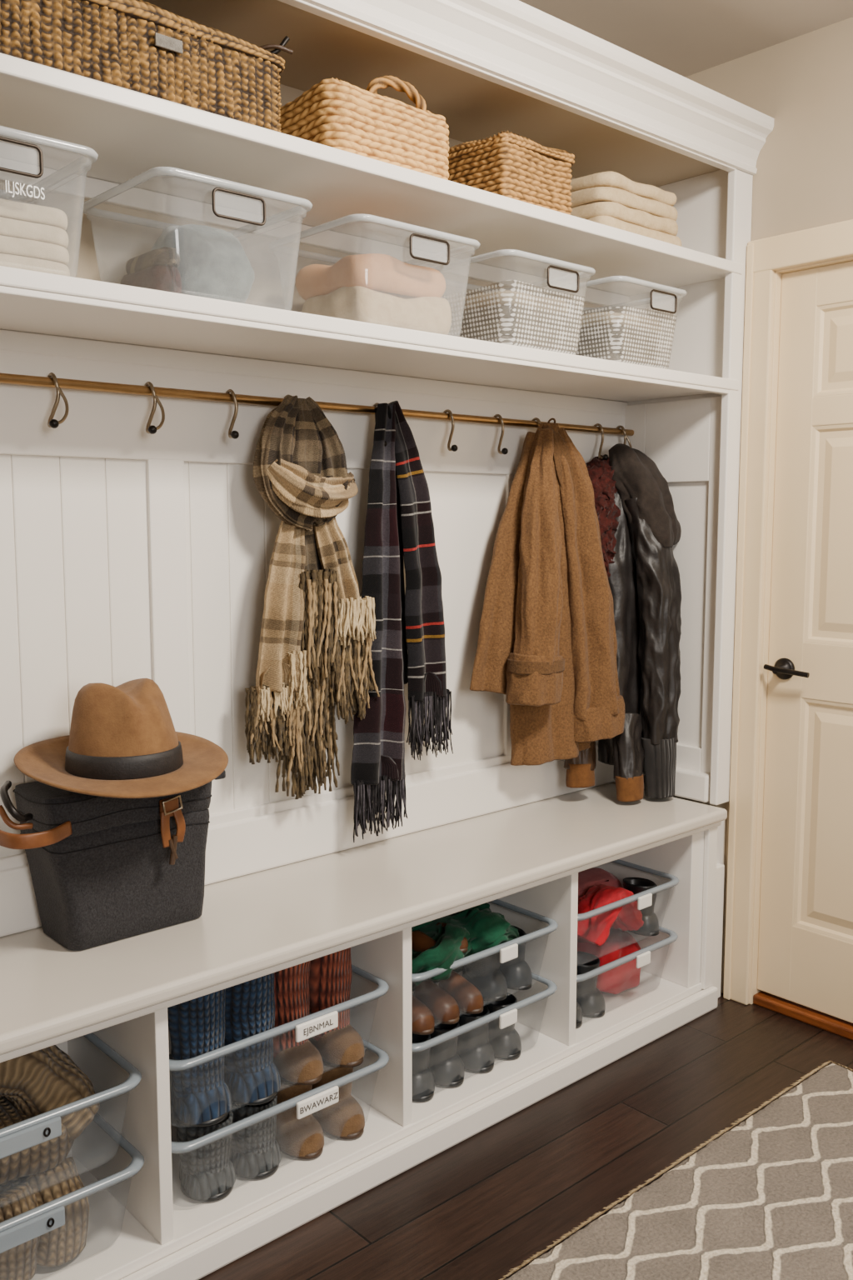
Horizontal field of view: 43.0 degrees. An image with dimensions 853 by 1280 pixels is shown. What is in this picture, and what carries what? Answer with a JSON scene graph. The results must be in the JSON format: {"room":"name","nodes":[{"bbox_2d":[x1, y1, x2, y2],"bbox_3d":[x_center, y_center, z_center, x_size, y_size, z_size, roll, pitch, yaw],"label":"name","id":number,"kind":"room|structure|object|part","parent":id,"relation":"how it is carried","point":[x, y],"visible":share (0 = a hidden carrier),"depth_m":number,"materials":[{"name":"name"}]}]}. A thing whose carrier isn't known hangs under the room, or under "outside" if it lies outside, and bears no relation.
{"room":"mudroom","nodes":[
{"label":"mudroom","id":0,"kind":"room"},
{"bbox_2d":[355,779,407,835],"bbox_3d":[-0.097,0.359,2.355,0.145,0.109,0.009,-5,8,-40],"label":"fringe","id":1,"kind":"object","parent":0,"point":[369,792],"depth_m":2.35,"materials":[{"name":"black fabric"}]},
{"bbox_2d":[198,992,852,1279],"bbox_3d":[0.626,1.221,0.562,4.700,0.050,4.200,-6,8,-41],"label":"floor","id":2,"kind":"structure","parent":0,"point":[487,1203],"depth_m":2.13,"materials":[{"name":"brown wood"}]},
{"bbox_2d":[0,0,774,1279],"bbox_3d":[-0.333,-0.067,1.952,2.760,2.207,0.412,-6,8,-41],"label":"storage unit","id":3,"kind":"object","parent":2,"relation":"on","point":[127,552],"visible":0.72,"depth_m":2.12,"materials":[{"name":"paint"}]},
{"bbox_2d":[0,125,98,275],"bbox_3d":[-0.686,-0.617,1.581,0.326,0.190,0.306,-6,8,-41],"label":"plastic storage bin","id":4,"kind":"object","parent":3,"relation":"on","point":[33,237],"visible":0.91,"depth_m":1.54,"materials":[{"name":"white"}]},
{"bbox_3d":[-0.571,-0.660,1.476,0.099,0.045,0.005,-6,8,-41],"label":"label frame","id":5,"kind":"part","parent":4,"relation":"part of","materials":[{"name":"metal"}]},
{"bbox_2d":[5,180,44,199],"bbox_3d":[-0.558,-0.623,1.506,0.054,0.021,0.001,-6,8,-41],"label":"print","id":6,"kind":"object","parent":4,"relation":"attached to","point":[21,189],"depth_m":1.50},
{"bbox_2d":[0,1032,141,1159],"bbox_3d":[-0.721,0.780,1.706,0.476,0.142,0.321,-6,8,-41],"label":"rim","id":7,"kind":"object","parent":3,"relation":"in","point":[27,1133],"visible":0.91,"depth_m":1.64,"materials":[{"name":"grey"}]},
{"bbox_3d":[-0.597,0.741,1.607,0.112,0.030,0.008,-6,8,-41],"label":"label plate","id":8,"kind":"part","parent":7,"relation":"part of","materials":[{"name":"white"}]},
{"bbox_2d":[0,1044,103,1186],"bbox_3d":[-0.730,0.724,1.707,0.240,0.245,0.385,5,8,40],"label":"knit blanket","id":9,"kind":"object","parent":7,"relation":"in","point":[37,1082],"visible":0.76,"depth_m":1.72,"materials":[{"name":"beige fabric"}]},
{"bbox_2d":[0,1114,144,1253],"bbox_3d":[-0.721,0.924,1.722,0.476,0.142,0.321,-6,8,-41],"label":"rim","id":10,"kind":"object","parent":3,"relation":"on","point":[21,1228],"visible":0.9,"depth_m":1.65,"materials":[{"name":"grey"}]},
{"bbox_3d":[-0.597,0.885,1.623,0.112,0.030,0.008,-6,8,-41],"label":"label plate","id":11,"kind":"part","parent":10,"relation":"part of","materials":[{"name":"white"}]},
{"bbox_2d":[0,1156,88,1279],"bbox_3d":[-0.731,0.915,1.713,0.338,0.153,0.244,-6,8,-41],"label":"knit blanket","id":12,"kind":"object","parent":10,"relation":"in","point":[62,1244],"visible":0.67,"depth_m":1.70,"materials":[{"name":"beige fabric"}]},
{"bbox_2d":[0,770,225,949],"bbox_3d":[-0.563,0.368,1.895,0.415,0.298,0.199,-6,8,-41],"label":"storage box","id":13,"kind":"object","parent":3,"relation":"on","point":[105,870],"visible":0.78,"depth_m":1.85,"materials":[{"name":"grey fabric"}]},
{"bbox_3d":[-0.647,0.307,1.734,0.136,0.038,0.075,0,6,0],"label":"handle","id":14,"kind":"part","parent":13,"relation":"part of","materials":[{"name":"brown leather"}]},
{"bbox_2d":[13,678,228,798],"bbox_3d":[-0.518,0.152,1.852,0.360,0.170,0.320,-6,8,-41],"label":"hat","id":15,"kind":"object","parent":13,"relation":"on","point":[123,742],"visible":1,"depth_m":1.79,"materials":[{"name":"beige fabric"}]},
{"bbox_3d":[-0.518,0.145,1.851,0.186,0.155,0.194,-6,8,-41],"label":"crown","id":16,"kind":"part","parent":15,"relation":"part of","materials":[{"name":"beige fabric"}]},
{"bbox_2d":[0,0,293,132],"bbox_3d":[-0.596,-0.889,1.637,0.760,0.156,0.313,-6,8,-41],"label":"woven seagrass basket","id":17,"kind":"object","parent":3,"relation":"on","point":[139,46],"visible":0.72,"depth_m":1.61,"materials":[{"name":"brown wicker"}]},
{"bbox_2d":[80,166,312,304],"bbox_3d":[-0.390,-0.646,1.844,0.297,0.190,0.306,-6,8,-41],"label":"plastic storage bin","id":18,"kind":"object","parent":3,"relation":"on","point":[199,260],"visible":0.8,"depth_m":1.81,"materials":[{"name":"white"}]},
{"bbox_2d":[146,224,255,304],"bbox_3d":[-0.392,-0.637,1.889,0.185,0.155,0.169,-6,8,-41],"label":"throw","id":19,"kind":"object","parent":18,"relation":"on","point":[213,262],"depth_m":1.83,"materials":[{"name":"grey fabric"}]},
{"bbox_3d":[-0.297,-0.687,1.719,0.099,0.045,0.005,-6,8,-41],"label":"label frame","id":20,"kind":"part","parent":18,"relation":"part of","materials":[{"name":"metal"}]},
{"bbox_2d":[169,964,389,1070],"bbox_3d":[-0.338,0.743,2.049,0.487,0.142,0.319,-6,8,-41],"label":"rim","id":21,"kind":"object","parent":3,"relation":"in","point":[309,1026],"visible":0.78,"depth_m":1.94,"materials":[{"name":"grey"}]},
{"bbox_2d":[168,972,280,1126],"bbox_3d":[-0.357,0.697,1.927,0.210,0.254,0.124,-6,8,-41],"label":"boots","id":22,"kind":"object","parent":21,"relation":"in","point":[202,1095],"visible":0.72,"depth_m":1.88,"materials":[{"name":"blue fabric"}]},
{"bbox_3d":[-0.198,0.699,1.960,0.092,0.031,0.008,-6,8,-41],"label":"label plate","id":23,"kind":"part","parent":21,"relation":"part of","materials":[{"name":"white plastic"}]},
{"bbox_2d":[273,946,364,1084],"bbox_3d":[-0.212,0.686,2.064,0.182,0.246,0.138,-6,8,-41],"label":"boots","id":24,"kind":"object","parent":21,"relation":"in","point":[327,978],"visible":0.6,"depth_m":2.05,"materials":[{"name":"fabric"}]},
{"bbox_2d":[170,1009,389,1153],"bbox_3d":[-0.338,0.886,2.064,0.487,0.142,0.319,-6,8,-41],"label":"rim","id":25,"kind":"object","parent":3,"relation":"on","point":[320,1097],"visible":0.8,"depth_m":1.96,"materials":[{"name":"grey"}]},
{"bbox_2d":[176,1094,281,1201],"bbox_3d":[-0.355,0.899,1.955,0.190,0.133,0.113,-6,8,-41],"label":"shoes","id":26,"kind":"object","parent":25,"relation":"in","point":[207,1172],"visible":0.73,"depth_m":1.91,"materials":[{"name":"grey fabric"}]},
{"bbox_3d":[-0.198,0.843,1.976,0.092,0.031,0.008,-6,8,-41],"label":"label plate","id":27,"kind":"part","parent":25,"relation":"part of","materials":[{"name":"white plastic"}]},
{"bbox_2d":[275,1060,364,1159],"bbox_3d":[-0.212,0.886,2.086,0.184,0.131,0.138,-6,8,-41],"label":"boots","id":28,"kind":"object","parent":25,"relation":"in","point":[302,1138],"visible":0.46,"depth_m":2.04,"materials":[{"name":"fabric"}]},
{"bbox_3d":[-0.466,0.365,2.143,2.692,0.025,0.021,-6,8,-41],"label":"rail","id":29,"kind":"part","parent":3,"relation":"part of","materials":[{"name":"white paint"}]},
{"bbox_3d":[-0.466,-0.426,2.056,2.692,0.173,0.021,-6,8,-41],"label":"rail","id":30,"kind":"part","parent":3,"relation":"part of","materials":[{"name":"white paint"}]},
{"bbox_2d":[0,372,634,435],"bbox_3d":[-0.453,-0.460,2.029,2.680,0.017,0.034,-6,8,-41],"label":"rod","id":31,"kind":"object","parent":3,"relation":"attached to","point":[8,378],"visible":0.94,"depth_m":2.10,"materials":[{"name":"gold metal"}]},
{"bbox_2d":[47,372,69,428],"bbox_3d":[-0.633,-0.407,1.840,0.041,0.097,0.065,-6,8,-41],"label":"coat hook","id":32,"kind":"object","parent":31,"relation":"hanging from","point":[52,422],"depth_m":1.84,"materials":[{"name":"gold metal"}]},
{"bbox_2d":[144,381,164,434],"bbox_3d":[-0.498,-0.420,1.960,0.041,0.097,0.065,-6,8,-41],"label":"coat hook","id":33,"kind":"object","parent":31,"relation":"hanging from","point":[152,429],"depth_m":1.96,"materials":[{"name":"gold metal"}]},
{"bbox_2d":[225,389,239,439],"bbox_3d":[-0.373,-0.432,2.071,0.032,0.097,0.065,-6,8,-41],"label":"coat hook","id":34,"kind":"object","parent":31,"relation":"hanging from","point":[234,434],"depth_m":2.07,"materials":[{"name":"gold metal"}]},
{"bbox_2d":[245,395,379,799],"bbox_3d":[-0.230,-0.080,2.185,0.146,0.816,0.298,4,7,32],"label":"scarf","id":35,"kind":"object","parent":31,"relation":"hanging from","point":[314,654],"visible":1,"depth_m":2.15,"materials":[{"name":"beige fabric"}]},
{"bbox_2d":[350,400,453,842],"bbox_3d":[-0.056,-0.045,2.369,0.288,0.940,0.071,-6,9,-44],"label":"scarf","id":36,"kind":"object","parent":31,"relation":"hanging from","point":[409,647],"visible":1,"depth_m":2.34,"materials":[{"name":"black fabric"}]},
{"bbox_2d":[412,693,449,751],"bbox_3d":[0.010,0.187,2.434,0.111,0.123,0.010,-6,8,-41],"label":"fringe","id":37,"kind":"object","parent":36,"relation":"attached to","point":[437,704],"depth_m":2.43,"materials":[{"name":"black fabric"}]},
{"bbox_2d":[443,409,458,451],"bbox_3d":[0.052,-0.474,2.449,0.032,0.097,0.065,-6,8,-41],"label":"coat hook","id":38,"kind":"object","parent":31,"relation":"hanging from","point":[454,447],"depth_m":2.45,"materials":[{"name":"gold metal"}]},
{"bbox_2d":[493,414,508,454],"bbox_3d":[0.173,-0.485,2.557,0.032,0.097,0.065,-6,8,-41],"label":"coat hook","id":39,"kind":"object","parent":31,"relation":"hanging from","point":[504,451],"depth_m":2.56,"materials":[{"name":"gold metal"}]},
{"bbox_2d":[531,417,541,424],"bbox_3d":[0.276,-0.496,2.648,0.041,0.097,0.065,-6,8,-41],"label":"coat hook","id":40,"kind":"object","parent":31,"relation":"hanging from","point":[535,418],"depth_m":2.65,"materials":[{"name":"gold metal"}]},
{"bbox_2d":[470,418,624,766],"bbox_3d":[0.305,-0.114,2.622,0.473,0.840,0.183,-6,8,-41],"label":"coat","id":41,"kind":"object","parent":31,"relation":"hanging from","point":[547,641],"visible":1,"depth_m":2.59,"materials":[{"name":"brown fabric"}]},
{"bbox_3d":[0.200,-0.179,2.579,0.274,0.634,0.086,-6,8,-41],"label":"panel","id":42,"kind":"part","parent":41,"relation":"part of","materials":[{"name":"fabric"}]},
{"bbox_2d":[594,423,608,459],"bbox_3d":[0.450,-0.513,2.802,0.032,0.097,0.065,-6,8,-41],"label":"coat hook","id":43,"kind":"object","parent":31,"relation":"hanging from","point":[605,457],"depth_m":2.80,"materials":[{"name":"metal"}]},
{"bbox_2d":[616,425,631,446],"bbox_3d":[0.522,-0.520,2.867,0.041,0.097,0.065,-6,8,-41],"label":"coat hook","id":44,"kind":"object","parent":31,"relation":"hanging from","point":[626,437],"depth_m":2.87,"materials":[{"name":"metal"}]},
{"bbox_2d":[279,75,449,179],"bbox_3d":[-0.139,-0.943,2.029,0.309,0.176,0.270,-6,8,-41],"label":"lidded basket","id":45,"kind":"object","parent":3,"relation":"on","point":[336,113],"visible":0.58,"depth_m":1.92,"materials":[{"name":"beige wicker"}]},
{"bbox_3d":[-0.054,-0.997,1.981,0.146,0.058,0.022,-6,8,-41],"label":"handle","id":46,"kind":"part","parent":45,"relation":"part of","materials":[{"name":"beige wicker"}]},
{"bbox_2d":[0,265,739,401],"bbox_3d":[-0.352,-0.545,1.915,2.692,0.026,0.362,-6,8,-41],"label":"shelf","id":47,"kind":"object","parent":3,"relation":"attached to","point":[39,307],"depth_m":1.98,"materials":[{"name":"white paint"}]},
{"bbox_2d":[0,52,742,295],"bbox_3d":[-0.352,-0.821,1.885,2.692,0.026,0.362,-6,8,-41],"label":"shelf","id":48,"kind":"object","parent":3,"relation":"attached to","point":[132,133],"depth_m":1.94,"materials":[{"name":"white paint"}]},
{"bbox_2d":[268,214,480,334],"bbox_3d":[-0.100,-0.674,2.102,0.314,0.190,0.306,-6,8,-41],"label":"plastic storage bin","id":49,"kind":"object","parent":3,"relation":"on","point":[364,285],"visible":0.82,"depth_m":2.01,"materials":[{"name":"white"}]},
{"bbox_2d":[296,249,444,301],"bbox_3d":[-0.104,-0.691,2.097,0.232,0.073,0.223,-6,8,-41],"label":"throw","id":50,"kind":"object","parent":49,"relation":"on","point":[362,272],"depth_m":2.01,"materials":[{"name":"fabric"}]},
{"bbox_2d":[295,288,453,334],"bbox_3d":[-0.100,-0.624,2.109,0.252,0.081,0.229,-6,8,-41],"label":"throw","id":51,"kind":"object","parent":49,"relation":"on","point":[420,309],"depth_m":2.02,"materials":[{"name":"beige fabric"}]},
{"bbox_3d":[0.007,-0.717,1.989,0.099,0.045,0.005,-6,8,-41],"label":"label frame","id":52,"kind":"part","parent":49,"relation":"part of","materials":[{"name":"metal"}]},
{"bbox_3d":[0.133,-0.050,2.642,1.077,0.722,0.011,-6,8,-41],"label":"flat panel","id":53,"kind":"part","parent":3,"relation":"part of","materials":[{"name":"white paint"}]},
{"bbox_3d":[-0.240,1.018,1.925,2.645,0.056,0.024,-6,8,-41],"label":"board","id":54,"kind":"part","parent":3,"relation":"part of","materials":[{"name":"white paint"}]},
{"bbox_2d":[411,972,557,1052],"bbox_3d":[0.039,0.849,2.400,0.459,0.142,0.318,-6,8,-41],"label":"rim","id":55,"kind":"object","parent":3,"relation":"on","point":[507,1016],"visible":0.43,"depth_m":2.29,"materials":[{"name":"grey"}]},
{"bbox_2d":[411,991,521,1101],"bbox_3d":[0.068,0.865,2.332,0.341,0.120,0.112,-6,8,-41],"label":"shoes","id":56,"kind":"object","parent":55,"relation":"in","point":[445,1063],"visible":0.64,"depth_m":2.32,"materials":[{"name":"rubber"}]},
{"bbox_3d":[0.174,0.807,2.308,0.050,0.031,0.008,-6,8,-41],"label":"label plate","id":57,"kind":"part","parent":55,"relation":"part of","materials":[{"name":"white plastic"}]},
{"bbox_2d":[411,899,558,981],"bbox_3d":[0.039,0.706,2.384,0.459,0.142,0.318,-6,8,-41],"label":"rim","id":58,"kind":"object","parent":3,"relation":"in","point":[508,950],"visible":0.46,"depth_m":2.29,"materials":[{"name":"grey plastic"}]},
{"bbox_2d":[411,970,483,1034],"bbox_3d":[0.021,0.753,2.271,0.204,0.063,0.123,-6,8,-41],"label":"shoes","id":59,"kind":"object","parent":58,"relation":"in","point":[443,1002],"visible":0.83,"depth_m":2.26,"materials":[{"name":"brown leather"}]},
{"bbox_2d":[411,902,519,992],"bbox_3d":[0.035,0.665,2.366,0.354,0.219,0.277,-6,8,-41],"label":"jacket","id":60,"kind":"object","parent":58,"relation":"in","point":[483,925],"visible":0.48,"depth_m":2.29,"materials":[{"name":"fabric"}]},
{"bbox_2d":[411,922,468,953],"bbox_3d":[0.024,0.626,2.253,0.122,0.044,0.092,-6,8,-41],"label":"shoes","id":61,"kind":"object","parent":60,"relation":"on","point":[461,941],"visible":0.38,"depth_m":2.25,"materials":[{"name":"brown leather"}]},
{"bbox_2d":[462,927,532,1000],"bbox_3d":[0.160,0.713,2.409,0.159,0.116,0.117,-6,8,-41],"label":"rubber boots","id":62,"kind":"object","parent":58,"relation":"in","point":[492,977],"visible":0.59,"depth_m":2.36,"materials":[{"name":"rubber"}]},
{"bbox_3d":[0.174,0.663,2.292,0.050,0.031,0.008,-6,8,-41],"label":"label plate","id":63,"kind":"part","parent":58,"relation":"part of","materials":[{"name":"white plastic"}]},
{"bbox_2d":[425,249,595,354],"bbox_3d":[0.168,-0.700,2.340,0.287,0.190,0.306,-6,8,-41],"label":"plastic storage bin","id":64,"kind":"object","parent":3,"relation":"on","point":[515,316],"visible":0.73,"depth_m":2.25,"materials":[{"name":"white"}]},
{"bbox_3d":[0.282,-0.744,2.234,0.099,0.045,0.005,-6,8,-41],"label":"label frame","id":65,"kind":"part","parent":64,"relation":"part of","materials":[{"name":"metal"}]},
{"bbox_2d":[447,130,574,214],"bbox_3d":[0.142,-0.956,2.280,0.229,0.148,0.275,-6,8,-41],"label":"basket","id":66,"kind":"object","parent":3,"relation":"on","point":[511,165],"visible":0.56,"depth_m":2.17,"materials":[{"name":"brown wicker"}]},
{"bbox_3d":[-0.202,-1.092,1.714,2.730,0.119,0.052,-6,8,-41],"label":"crown moulding","id":67,"kind":"part","parent":3,"relation":"part of","materials":[{"name":"white paint"}]},
{"bbox_2d":[532,275,687,369],"bbox_3d":[0.422,-0.725,2.566,0.269,0.190,0.306,-6,8,-41],"label":"plastic storage bin","id":68,"kind":"object","parent":3,"relation":"on","point":[634,337],"visible":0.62,"depth_m":2.46,"materials":[{"name":"white plastic"}]},
{"bbox_3d":[0.540,-0.769,2.463,0.099,0.045,0.005,-6,8,-41],"label":"label frame","id":69,"kind":"part","parent":68,"relation":"part of","materials":[{"name":"metal"}]},
{"bbox_2d":[564,443,682,801],"bbox_3d":[0.511,-0.049,2.811,0.303,0.915,0.214,0,6,4],"label":"leather jacket","id":70,"kind":"object","parent":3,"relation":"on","point":[636,507],"visible":0.84,"depth_m":2.77,"materials":[{"name":"black leather"}]},
{"bbox_2d":[609,443,679,546],"bbox_3d":[0.564,-0.369,2.808,0.173,0.277,0.147,4,7,31],"label":"hood","id":71,"kind":"object","parent":70,"relation":"attached to","point":[644,505],"depth_m":2.76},
{"bbox_2d":[570,170,681,246],"bbox_3d":[0.405,-0.972,2.530,0.314,0.132,0.277,-6,8,-41],"label":"folded towels","id":72,"kind":"object","parent":3,"relation":"on","point":[608,198],"visible":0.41,"depth_m":2.39,"materials":[{"name":"beige fabric"}]},
{"bbox_2d":[576,925,678,982],"bbox_3d":[0.393,0.815,2.715,0.425,0.142,0.318,-6,8,-41],"label":"rim","id":73,"kind":"object","parent":3,"relation":"on","point":[642,956],"visible":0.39,"depth_m":2.61,"materials":[{"name":"grey"}]},
{"bbox_2d":[575,951,605,1027],"bbox_3d":[0.351,0.833,2.594,0.168,0.125,0.117,-6,8,-41],"label":"rubber boots","id":74,"kind":"object","parent":73,"relation":"in","point":[590,1000],"visible":0.27,"depth_m":2.59,"materials":[{"name":"rubber"}]},
{"bbox_2d":[577,925,645,994],"bbox_3d":[0.450,0.812,2.775,0.180,0.126,0.196,-6,8,-41],"label":"hat","id":75,"kind":"object","parent":73,"relation":"in","point":[613,945],"visible":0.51,"depth_m":2.71,"materials":[{"name":"fabric"}]},
{"bbox_3d":[0.525,0.773,2.619,0.050,0.031,0.008,-6,8,-41],"label":"label plate","id":76,"kind":"part","parent":73,"relation":"part of","materials":[{"name":"white plastic"}]},
{"bbox_2d":[577,859,679,920],"bbox_3d":[0.393,0.671,2.699,0.425,0.142,0.318,-6,8,-41],"label":"rim","id":77,"kind":"object","parent":3,"relation":"in","point":[644,898],"visible":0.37,"depth_m":2.61,"materials":[{"name":"grey plastic"}]},
{"bbox_2d":[577,869,646,945],"bbox_3d":[0.399,0.665,2.692,0.344,0.149,0.260,-6,8,-41],"label":"jacket","id":78,"kind":"object","parent":77,"relation":"in","point":[597,888],"visible":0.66,"depth_m":2.62,"materials":[{"name":"fabric"}]},
{"bbox_2d":[621,876,659,935],"bbox_3d":[0.541,0.673,2.740,0.072,0.124,0.107,-6,8,-41],"label":"rubber boots","id":79,"kind":"object","parent":77,"relation":"in","point":[631,885],"visible":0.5,"depth_m":2.71,"materials":[{"name":"black rubber"}]},
{"bbox_3d":[0.525,0.628,2.603,0.050,0.031,0.008,-6,8,-41],"label":"label plate","id":80,"kind":"part","parent":77,"relation":"part of","materials":[{"name":"white plastic"}]},
{"bbox_3d":[0.556,-0.118,2.963,0.012,1.031,0.089,-6,8,-41],"label":"frame","id":81,"kind":"part","parent":3,"relation":"part of","materials":[{"name":"white paint"}]},
{"bbox_3d":[0.578,0.654,2.886,0.090,0.424,0.358,-6,8,-41],"label":"cubby panel","id":82,"kind":"part","parent":3,"relation":"part of","materials":[{"name":"white paint"}]},
{"bbox_3d":[0.658,-0.383,2.857,0.038,1.583,0.339,-6,8,-41],"label":"panel","id":83,"kind":"part","parent":3,"relation":"part of","materials":[{"name":"white paint"}]},
{"bbox_3d":[0.652,-0.515,2.811,0.012,0.209,0.200,-6,8,-41],"label":"frame","id":84,"kind":"part","parent":3,"relation":"part of","materials":[{"name":"white paint"}]},
{"bbox_3d":[0.652,0.340,2.905,0.012,0.132,0.200,-6,8,-41],"label":"frame","id":85,"kind":"part","parent":3,"relation":"part of","materials":[{"name":"white paint"}]},
{"bbox_3d":[0.735,-0.096,2.764,0.012,1.031,0.048,-6,8,-41],"label":"frame","id":86,"kind":"part","parent":3,"relation":"part of","materials":[{"name":"white paint"}]},
{"bbox_2d":[499,1060,852,1279],"bbox_3d":[0.444,1.150,0.906,2.899,0.014,1.771,-6,8,-41],"label":"area rug","id":87,"kind":"object","parent":2,"relation":"on","point":[771,1197],"visible":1,"depth_m":1.96,"materials":[{"name":"carpet"}]},
{"bbox_2d":[753,990,852,1040],"bbox_3d":[1.140,0.963,2.559,0.090,0.026,0.776,-6,8,-41],"label":"threshold","id":88,"kind":"object","parent":2,"relation":"on","point":[826,1022],"visible":0.61,"depth_m":2.72,"materials":[{"name":"brown wood"}]},
{"bbox_2d":[519,0,852,77],"bbox_3d":[0.420,-1.174,0.100,4.130,0.060,4.180,-6,8,-41],"label":"ceiling","id":89,"kind":"structure","parent":0,"point":[684,37],"depth_m":2.46,"materials":[{"name":"paint"}]},
{"bbox_2d":[642,16,852,993],"bbox_3d":[1.955,-0.106,1.531,0.100,2.376,4.080,-6,8,-41],"label":"wall","id":90,"kind":"structure","parent":0,"point":[803,179],"depth_m":2.55,"materials":[{"name":"beige paint"}]},
{"bbox_2d":[723,243,754,999],"bbox_3d":[0.790,-0.010,2.744,0.007,1.920,0.019,-6,8,-41],"label":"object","id":91,"kind":"object","parent":90,"relation":"attached to","point":[750,251],"visible":1,"depth_m":2.73,"materials":[{"name":"beige paint"}]},
{"bbox_2d":[730,255,852,1004],"bbox_3d":[1.112,0.017,2.479,0.120,1.925,0.848,-6,8,-41],"label":"door frame","id":92,"kind":"structure","parent":90,"relation":"attached to","point":[764,281],"depth_m":2.71,"materials":[{"name":"beige paint"}]},
{"bbox_2d":[748,219,852,272],"bbox_3d":[1.101,-0.897,2.314,0.022,0.078,0.928,-6,8,-41],"label":"trim","id":93,"kind":"structure","parent":90,"relation":"attached to","point":[834,241],"depth_m":2.54,"materials":[{"name":"beige paint"}]},
{"bbox_3d":[1.136,0.041,2.457,0.023,1.811,0.772,-6,8,-41],"label":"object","id":94,"kind":"object","parent":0,"visible":0},
{"bbox_2d":[757,267,818,1000],"bbox_3d":[0.901,0.014,2.698,0.020,1.811,0.096,-6,8,-41],"label":"stile","id":95,"kind":"object","parent":94,"relation":"attached to","point":[798,301],"visible":1,"depth_m":2.69,"materials":[{"name":"beige paint"}]},
{"bbox_2d":[772,657,794,679],"bbox_3d":[0.875,0.073,2.681,0.050,0.054,0.054,-6,8,-41],"label":"rosette","id":96,"kind":"object","parent":95,"relation":"attached to","point":[784,662],"visible":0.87,"depth_m":2.68,"materials":[{"name":"black metal"}]},
{"bbox_2d":[764,664,809,678],"bbox_3d":[0.879,0.076,2.649,0.019,0.022,0.117,-6,8,-41],"label":"lever","id":97,"kind":"object","parent":96,"relation":"attached to","point":[780,670],"visible":1,"depth_m":2.64,"materials":[{"name":"black metal"}]},
{"bbox_2d":[790,925,852,1023],"bbox_3d":[1.126,0.843,2.536,0.020,0.200,0.740,-6,8,-41],"label":"rail","id":98,"kind":"object","parent":94,"relation":"attached to","point":[822,965],"visible":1,"depth_m":2.68,"materials":[{"name":"beige paint"}]},
{"bbox_2d":[794,698,852,943],"bbox_3d":[1.012,0.442,2.615,0.009,0.580,0.245,-6,8,-41],"label":"panel","id":99,"kind":"object","parent":94,"relation":"attached to","point":[823,904],"visible":1,"depth_m":2.65,"materials":[{"name":"beige paint"}]},
{"bbox_2d":[801,641,852,704],"bbox_3d":[1.126,0.097,2.454,0.020,0.140,0.740,-6,8,-41],"label":"rail","id":100,"kind":"object","parent":94,"relation":"attached to","point":[830,667],"visible":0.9,"depth_m":2.61,"materials":[{"name":"beige paint"}]},
{"bbox_2d":[805,423,852,645],"bbox_3d":[1.012,-0.244,2.540,0.009,0.520,0.245,-6,8,-41],"label":"panel","id":101,"kind":"object","parent":94,"relation":"attached to","point":[829,602],"visible":1,"depth_m":2.59,"materials":[{"name":"beige paint"}]},
{"bbox_2d":[811,393,852,426],"bbox_3d":[1.126,-0.524,2.386,0.020,0.070,0.740,-6,8,-41],"label":"rail","id":102,"kind":"object","parent":94,"relation":"attached to","point":[831,409],"visible":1,"depth_m":2.56,"materials":[{"name":"beige paint"}]},
{"bbox_2d":[814,300,852,396],"bbox_3d":[1.012,-0.677,2.492,0.009,0.210,0.245,-6,8,-41],"label":"panel","id":103,"kind":"object","parent":94,"relation":"attached to","point":[834,341],"visible":1,"depth_m":2.55,"materials":[{"name":"beige paint"}]},
{"bbox_2d":[816,260,852,306],"bbox_3d":[1.126,-0.813,2.354,0.020,0.091,0.740,-6,8,-41],"label":"rail","id":104,"kind":"object","parent":94,"relation":"attached to","point":[835,282],"visible":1,"depth_m":2.53,"materials":[{"name":"beige paint"}]}
]}

